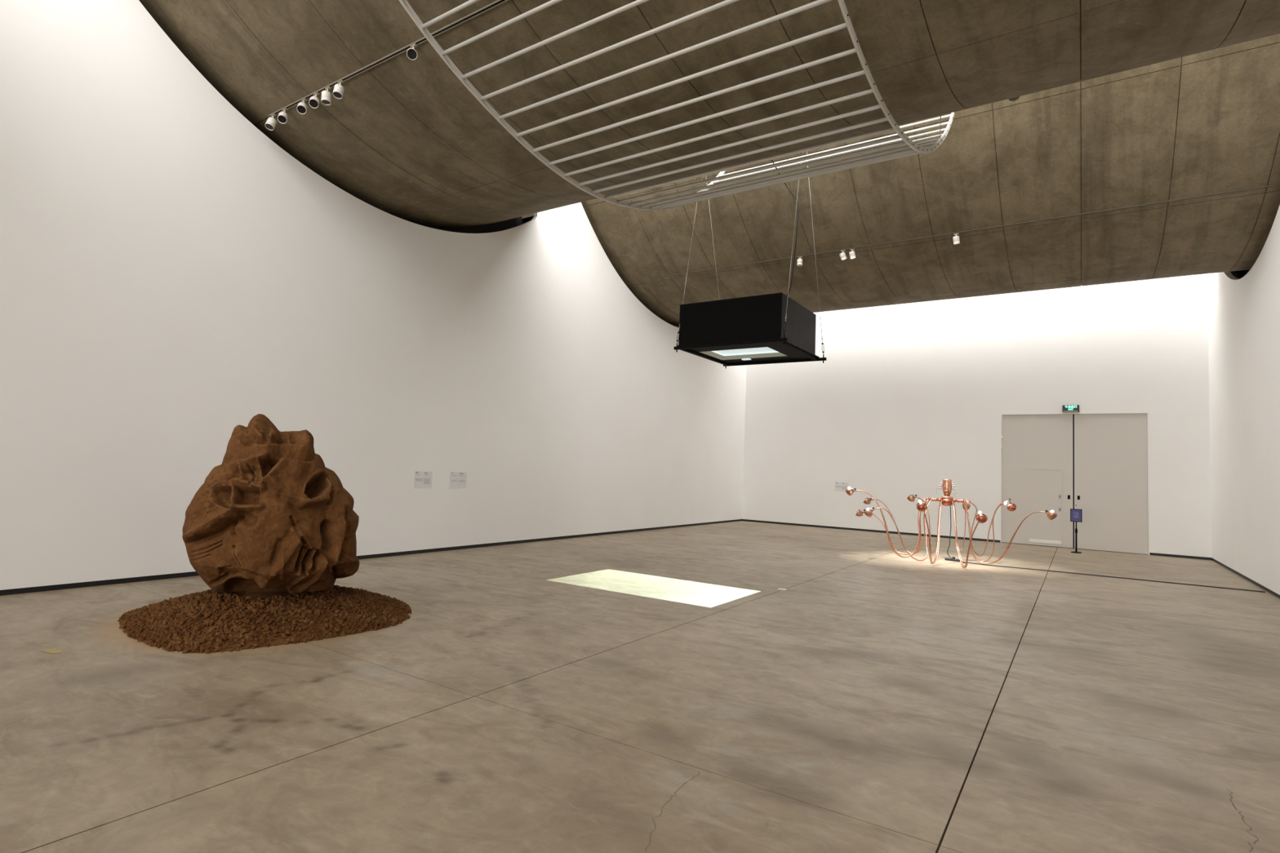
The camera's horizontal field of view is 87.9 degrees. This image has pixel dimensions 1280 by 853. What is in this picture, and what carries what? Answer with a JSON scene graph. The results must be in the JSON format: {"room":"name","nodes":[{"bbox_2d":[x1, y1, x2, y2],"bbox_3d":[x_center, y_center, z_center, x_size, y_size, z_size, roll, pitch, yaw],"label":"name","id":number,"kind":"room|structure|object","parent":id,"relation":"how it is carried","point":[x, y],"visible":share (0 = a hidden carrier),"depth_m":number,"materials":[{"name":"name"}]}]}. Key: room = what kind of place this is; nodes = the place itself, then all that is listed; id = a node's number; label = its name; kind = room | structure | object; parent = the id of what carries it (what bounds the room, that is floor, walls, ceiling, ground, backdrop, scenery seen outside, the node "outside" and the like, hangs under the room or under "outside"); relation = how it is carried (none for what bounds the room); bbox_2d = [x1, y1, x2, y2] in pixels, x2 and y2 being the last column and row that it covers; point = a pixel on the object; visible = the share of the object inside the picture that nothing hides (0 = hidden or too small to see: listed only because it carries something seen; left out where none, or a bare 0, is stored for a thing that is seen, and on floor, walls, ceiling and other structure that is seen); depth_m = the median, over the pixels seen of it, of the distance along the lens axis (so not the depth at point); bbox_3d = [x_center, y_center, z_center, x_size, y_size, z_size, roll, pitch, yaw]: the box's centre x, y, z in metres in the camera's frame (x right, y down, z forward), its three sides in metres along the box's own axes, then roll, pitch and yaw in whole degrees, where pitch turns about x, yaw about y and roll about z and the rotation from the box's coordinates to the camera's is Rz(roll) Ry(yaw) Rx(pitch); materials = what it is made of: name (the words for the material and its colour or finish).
{"room":"museum","nodes":[
{"label":"museum","id":0,"kind":"room"},
{"bbox_2d":[0,0,746,590],"bbox_3d":[-6.968,-2.909,7.229,0.100,9.338,38.470,0,-4,34],"label":"wall","id":1,"kind":"structure","parent":0,"point":[172,277],"depth_m":9.38,"materials":[{"name":"white paint"}]},
{"bbox_2d":[0,519,741,595],"bbox_3d":[-7.161,1.778,6.934,0.088,0.062,38.470,0,-4,34],"label":"baseboard","id":2,"kind":"structure","parent":1,"relation":"attached to","point":[57,587],"depth_m":10.85,"materials":[{"name":"black"}]},
{"bbox_2d":[413,471,432,488],"bbox_3d":[-3.855,0.948,11.802,0.005,0.295,0.390,0,-4,34],"label":"wall label","id":3,"kind":"object","parent":1,"relation":"attached to","point":[421,479],"visible":1,"depth_m":11.80,"materials":[{"name":"grey paper"}]},
{"bbox_2d":[415,474,431,483],"bbox_3d":[-3.851,0.937,11.805,0.001,0.171,0.335,0,-4,34],"label":"print","id":4,"kind":"object","parent":3,"relation":"attached to","point":[420,478],"depth_m":11.80,"materials":[{"name":"grey paper"}]},
{"bbox_2d":[448,471,466,488],"bbox_3d":[-3.413,1.008,12.466,0.005,0.300,0.405,0,-4,34],"label":"wall label","id":5,"kind":"object","parent":1,"relation":"attached to","point":[457,479],"visible":1,"depth_m":12.45,"materials":[{"name":"grey paper"}]},
{"bbox_2d":[451,475,466,482],"bbox_3d":[-3.407,0.980,12.472,0.001,0.129,0.352,0,-4,34],"label":"print","id":6,"kind":"object","parent":5,"relation":"attached to","point":[455,478],"depth_m":12.48,"materials":[{"name":"grey paper"}]},
{"bbox_2d":[521,213,533,221],"bbox_3d":[-1.847,-5.702,15.479,0.500,2.309,1.893,0,-4,34],"label":"wall","id":7,"kind":"structure","parent":0,"point":[529,217],"depth_m":14.71,"materials":[{"name":"concrete"}]},
{"bbox_2d":[429,216,679,327],"bbox_3d":[-7.444,-2.873,7.615,0.120,10.000,38.590,0,-4,34],"label":"wall","id":8,"kind":"structure","parent":0,"point":[508,224],"depth_m":14.04,"materials":[{"name":"black"}]},
{"bbox_2d":[0,520,1279,852],"bbox_3d":[-1.921,1.954,3.552,13.560,0.301,38.670,0,-4,34],"label":"floor","id":9,"kind":"structure","parent":0,"point":[659,691],"depth_m":4.59,"materials":[{"name":"concrete"}]},
{"bbox_2d":[40,649,62,653],"bbox_3d":[-4.708,1.804,5.324,0.194,0.002,0.076,1,-4,23],"label":"tape","id":10,"kind":"object","parent":9,"relation":"on","point":[51,651],"visible":1,"depth_m":5.32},
{"bbox_2d":[117,584,412,653],"bbox_3d":[-3.739,1.806,6.879,2.551,0.318,2.570,-1,-5,43],"label":"soil mound","id":11,"kind":"object","parent":9,"relation":"on","point":[206,621],"visible":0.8,"depth_m":6.16,"materials":[{"name":"soil"}]},
{"bbox_2d":[182,413,359,595],"bbox_3d":[-3.725,0.822,6.837,1.621,1.876,1.737,4,-4,-21],"label":"head sculpture","id":12,"kind":"object","parent":11,"relation":"on","point":[272,517],"visible":0.97,"depth_m":6.24,"materials":[{"name":"brown stone"}]},
{"bbox_2d":[777,587,787,591],"bbox_3d":[2.043,2.338,9.529,0.120,0.012,0.110,0,-4,34],"label":"floor plate","id":13,"kind":"object","parent":9,"relation":"on","point":[780,588],"visible":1,"depth_m":9.51,"materials":[{"name":"silver metal"}]},
{"bbox_2d":[844,479,1057,568],"bbox_3d":[6.059,1.935,13.920,3.330,1.688,3.856,2,-4,-3],"label":"sculpture","id":14,"kind":"object","parent":9,"relation":"on","point":[947,500],"visible":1,"depth_m":13.86,"materials":[{"name":"orange metal"}]},
{"bbox_2d":[946,505,951,559],"bbox_3d":[6.491,2.200,13.899,0.102,1.122,0.076,0,-4,34],"label":"hanging cord","id":15,"kind":"object","parent":14,"relation":"hanging from","point":[950,505],"visible":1,"depth_m":13.91,"materials":[{"name":"black rubber"}]},
{"bbox_2d":[944,556,959,561],"bbox_3d":[6.499,2.753,13.808,0.064,0.085,0.300,5,-5,-41],"label":"power strip","id":16,"kind":"object","parent":9,"relation":"on","point":[953,559],"visible":0.98,"depth_m":13.78,"materials":[{"name":"black plastic"}]},
{"bbox_2d":[1070,508,1082,553],"bbox_3d":[10.885,2.603,16.565,0.258,1.085,0.195,3,-4,-5],"label":"stand","id":17,"kind":"object","parent":9,"relation":"on","point":[1076,515],"visible":1,"depth_m":16.55,"materials":[{"name":"black metal"}]},
{"bbox_2d":[960,560,1265,592],"bbox_3d":[8.506,2.774,12.358,4.655,0.023,0.149,0,-4,33],"label":"cable","id":18,"kind":"object","parent":9,"relation":"on","point":[961,561],"visible":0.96,"depth_m":12.15,"materials":[{"name":"black rubber"}]},
{"bbox_2d":[138,0,1279,228],"bbox_3d":[0.544,-5.592,7.282,13.560,3.494,8.684,0,-4,34],"label":"ceiling","id":19,"kind":"structure","parent":0,"point":[405,137],"depth_m":7.77,"materials":[{"name":"concrete"}]},
{"bbox_2d":[268,0,507,117],"bbox_3d":[-0.217,-4.402,6.053,12.050,0.040,0.044,0,-4,34],"label":"track","id":20,"kind":"object","parent":19,"relation":"attached to","point":[496,2],"visible":0.8,"depth_m":7.76,"materials":[{"name":"metal"}]},
{"bbox_2d":[264,113,276,130],"bbox_3d":[-5.161,-4.266,9.287,0.116,0.230,0.158,2,-4,6],"label":"track spotlight","id":21,"kind":"object","parent":20,"relation":"attached to","point":[271,122],"visible":1,"depth_m":9.26,"materials":[{"name":"paint"}]},
{"bbox_2d":[277,107,288,123],"bbox_3d":[-4.901,-4.268,9.114,0.116,0.228,0.174,4,-4,-21],"label":"track spotlight","id":22,"kind":"object","parent":20,"relation":"attached to","point":[282,117],"visible":1,"depth_m":9.09,"materials":[{"name":"paint"}]},
{"bbox_2d":[296,97,307,114],"bbox_3d":[-4.501,-4.270,8.847,0.118,0.226,0.175,4,-4,-23],"label":"track spotlight","id":23,"kind":"object","parent":20,"relation":"attached to","point":[302,107],"visible":1,"depth_m":8.82,"materials":[{"name":"paint"}]},
{"bbox_2d":[308,92,319,108],"bbox_3d":[-4.260,-4.270,8.686,0.116,0.226,0.175,4,-4,-21],"label":"track spotlight","id":24,"kind":"object","parent":20,"relation":"attached to","point":[313,102],"visible":1,"depth_m":8.66,"materials":[{"name":"paint"}]},
{"bbox_2d":[320,86,331,105],"bbox_3d":[-4.041,-4.272,8.556,0.130,0.222,0.122,0,-4,34],"label":"track spotlight","id":25,"kind":"object","parent":20,"relation":"attached to","point":[326,99],"visible":1,"depth_m":8.53,"materials":[{"name":"paint"}]},
{"bbox_2d":[332,80,344,98],"bbox_3d":[-3.810,-4.270,8.394,0.115,0.228,0.149,3,-4,-4],"label":"track spotlight","id":26,"kind":"object","parent":20,"relation":"attached to","point":[338,91],"visible":1,"depth_m":8.37,"materials":[{"name":"paint"}]},
{"bbox_2d":[406,43,417,59],"bbox_3d":[-2.601,-4.278,7.581,0.117,0.218,0.175,4,-4,-22],"label":"track spotlight","id":27,"kind":"object","parent":20,"relation":"attached to","point":[411,53],"visible":1,"depth_m":7.54,"materials":[{"name":"paint"}]},
{"bbox_2d":[399,0,954,209],"bbox_3d":[0.895,-4.327,8.060,4.062,2.122,8.770,0,-4,34],"label":"grid","id":28,"kind":"object","parent":19,"relation":"in","point":[912,148],"visible":0.98,"depth_m":7.62,"materials":[{"name":"white paint"}]},
{"bbox_2d":[676,176,701,343],"bbox_3d":[0.864,-3.001,11.557,0.037,3.264,0.595,0,-5,37],"label":"wire","id":29,"kind":"object","parent":19,"relation":"hanging from","point":[678,332],"visible":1,"depth_m":11.49,"materials":[{"name":"metal"}]},
{"bbox_2d":[673,292,826,368],"bbox_3d":[1.944,-1.602,11.487,2.000,0.830,1.910,0,-4,34],"label":"box","id":30,"kind":"object","parent":29,"relation":"hanging from","point":[748,330],"visible":1,"depth_m":10.92,"materials":[{"name":"black metal"}]},
{"bbox_2d":[711,346,779,355],"bbox_3d":[1.817,-1.343,11.656,1.110,0.025,0.730,0,-4,34],"label":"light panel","id":31,"kind":"object","parent":30,"relation":"on","point":[764,351],"depth_m":11.87,"materials":[{"name":"white plastic"}]},
{"bbox_2d":[706,178,719,299],"bbox_3d":[1.415,-2.958,12.367,0.037,3.327,1.203,0,-4,31],"label":"wire","id":32,"kind":"object","parent":19,"relation":"hanging from","point":[706,179],"visible":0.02,"depth_m":12.28,"materials":[{"name":"metal"}]},
{"bbox_2d":[771,159,799,295],"bbox_3d":[2.435,-3.338,11.021,0.421,2.613,0.594,4,-4,-28],"label":"power cable","id":33,"kind":"object","parent":19,"relation":"hanging from","point":[771,159],"visible":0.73,"depth_m":10.89,"materials":[{"name":"black rubber"}]},
{"bbox_2d":[783,152,801,334],"bbox_3d":[2.434,-3.004,10.513,0.037,3.264,0.594,0,-4,34],"label":"wire","id":34,"kind":"object","parent":19,"relation":"hanging from","point":[801,153],"visible":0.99,"depth_m":10.41,"materials":[{"name":"metal"}]},
{"bbox_2d":[806,153,824,354],"bbox_3d":[2.979,-2.962,11.327,0.042,3.327,1.202,0,-4,34],"label":"wire","id":35,"kind":"object","parent":19,"relation":"hanging from","point":[823,352],"visible":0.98,"depth_m":11.39,"materials":[{"name":"metal"}]},
{"bbox_2d":[1008,96,1019,101],"bbox_3d":[4.974,-4.373,8.830,0.169,0.069,0.169,0,-4,34],"label":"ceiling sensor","id":36,"kind":"object","parent":19,"relation":"attached to","point":[1014,99],"visible":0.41,"depth_m":8.81,"materials":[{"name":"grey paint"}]},
{"bbox_2d":[581,33,1279,325],"bbox_3d":[5.889,-4.498,15.315,13.560,2.760,8.482,0,-4,34],"label":"ceiling","id":37,"kind":"structure","parent":0,"point":[1208,122],"depth_m":12.25,"materials":[{"name":"concrete"}]},
{"bbox_2d":[653,184,1272,278],"bbox_3d":[5.130,-3.766,13.594,11.500,0.024,0.027,0,-4,34],"label":"track","id":38,"kind":"object","parent":37,"relation":"attached to","point":[1266,186],"visible":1,"depth_m":12.49,"materials":[{"name":"grey metal"}]},
{"bbox_2d":[796,256,802,266],"bbox_3d":[3.522,-3.646,14.625,0.116,0.200,0.116,0,-4,34],"label":"track spotlight","id":39,"kind":"object","parent":38,"relation":"attached to","point":[799,263],"visible":1,"depth_m":14.58,"materials":[{"name":"paint"}]},
{"bbox_2d":[839,249,846,260],"bbox_3d":[4.318,-3.640,14.105,0.154,0.214,0.115,3,-4,-4],"label":"track spotlight","id":40,"kind":"object","parent":38,"relation":"attached to","point":[842,255],"visible":1,"depth_m":14.06,"materials":[{"name":"paint"}]},
{"bbox_2d":[848,248,855,258],"bbox_3d":[4.479,-3.643,13.994,0.140,0.210,0.115,2,-4,-2],"label":"track spotlight","id":41,"kind":"object","parent":38,"relation":"attached to","point":[852,255],"visible":1,"depth_m":13.95,"materials":[{"name":"paint"}]},
{"bbox_2d":[952,233,959,244],"bbox_3d":[6.143,-3.646,12.891,0.140,0.210,0.115,5,-4,-35],"label":"track spotlight","id":42,"kind":"object","parent":38,"relation":"attached to","point":[956,239],"visible":1,"depth_m":12.85,"materials":[{"name":"paint"}]},
{"bbox_2d":[742,270,1239,557],"bbox_3d":[8.877,-1.472,19.799,13.560,9.338,0.120,0,-4,34],"label":"wall","id":43,"kind":"structure","parent":0,"point":[905,399],"depth_m":19.25,"materials":[{"name":"white paint"}]},
{"bbox_2d":[834,481,848,491],"bbox_3d":[6.392,1.915,21.070,0.420,0.290,0.005,0,-4,34],"label":"wall label","id":44,"kind":"object","parent":43,"relation":"attached to","point":[839,486],"visible":1,"depth_m":21.07,"materials":[{"name":"grey paper"}]},
{"bbox_2d":[741,519,999,542],"bbox_3d":[6.771,3.219,20.771,7.958,0.062,0.088,0,-4,34],"label":"baseboard","id":45,"kind":"structure","parent":43,"relation":"attached to","point":[745,520],"depth_m":20.52,"materials":[{"name":"black"}]},
{"bbox_2d":[1000,414,1072,547],"bbox_3d":[10.845,1.450,18.180,1.692,3.563,0.105,0,-4,34],"label":"door","id":46,"kind":"structure","parent":43,"relation":"in","point":[1037,468],"depth_m":18.15,"materials":[{"name":"paint"}]},
{"bbox_2d":[1062,404,1079,412],"bbox_3d":[11.559,-0.476,17.814,0.380,0.190,0.062,0,-4,34],"label":"exit sign","id":47,"kind":"object","parent":43,"relation":"attached to","point":[1065,408],"visible":1,"depth_m":17.79,"materials":[{"name":"green"}]},
{"bbox_2d":[1000,412,1149,555],"bbox_3d":[11.518,1.440,17.739,3.312,3.605,0.064,0,-4,34],"label":"trim","id":48,"kind":"structure","parent":43,"relation":"attached to","point":[1147,413],"depth_m":17.25,"materials":[{"name":"paint"}]},
{"bbox_2d":[1074,413,1147,554],"bbox_3d":[12.235,1.449,17.282,1.552,3.563,0.061,0,-4,34],"label":"door","id":49,"kind":"structure","parent":43,"relation":"in","point":[1111,468],"depth_m":17.25,"materials":[{"name":"paint"}]},
{"bbox_2d":[1149,552,1212,559],"bbox_3d":[13.379,3.204,16.376,1.290,0.062,0.088,0,-4,34],"label":"baseboard","id":50,"kind":"structure","parent":43,"relation":"attached to","point":[1150,553],"depth_m":16.36,"materials":[{"name":"black"}]},
{"bbox_2d":[1001,413,1148,555],"bbox_3d":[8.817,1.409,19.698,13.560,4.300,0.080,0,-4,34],"label":"door frame","id":51,"kind":"structure","parent":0,"point":[1066,414],"depth_m":17.79,"materials":[{"name":"grey metal"}]},
{"bbox_2d":[1207,204,1279,595],"bbox_3d":[3.407,-2.932,0.329,0.100,9.338,38.470,0,-4,34],"label":"wall","id":52,"kind":"structure","parent":0,"point":[1244,313],"depth_m":12.57,"materials":[{"name":"white paint"}]},
{"bbox_2d":[1212,558,1279,598],"bbox_3d":[3.224,1.755,0.027,0.088,0.062,38.470,0,-4,34],"label":"baseboard","id":53,"kind":"structure","parent":52,"relation":"attached to","point":[1273,593],"depth_m":12.48,"materials":[{"name":"black"}]},
{"bbox_2d":[1240,269,1249,278],"bbox_3d":[3.947,-2.898,0.039,0.120,10.000,38.590,0,-4,34],"label":"wall","id":54,"kind":"structure","parent":0,"point":[1242,273],"depth_m":15.75,"materials":[{"name":"black"}]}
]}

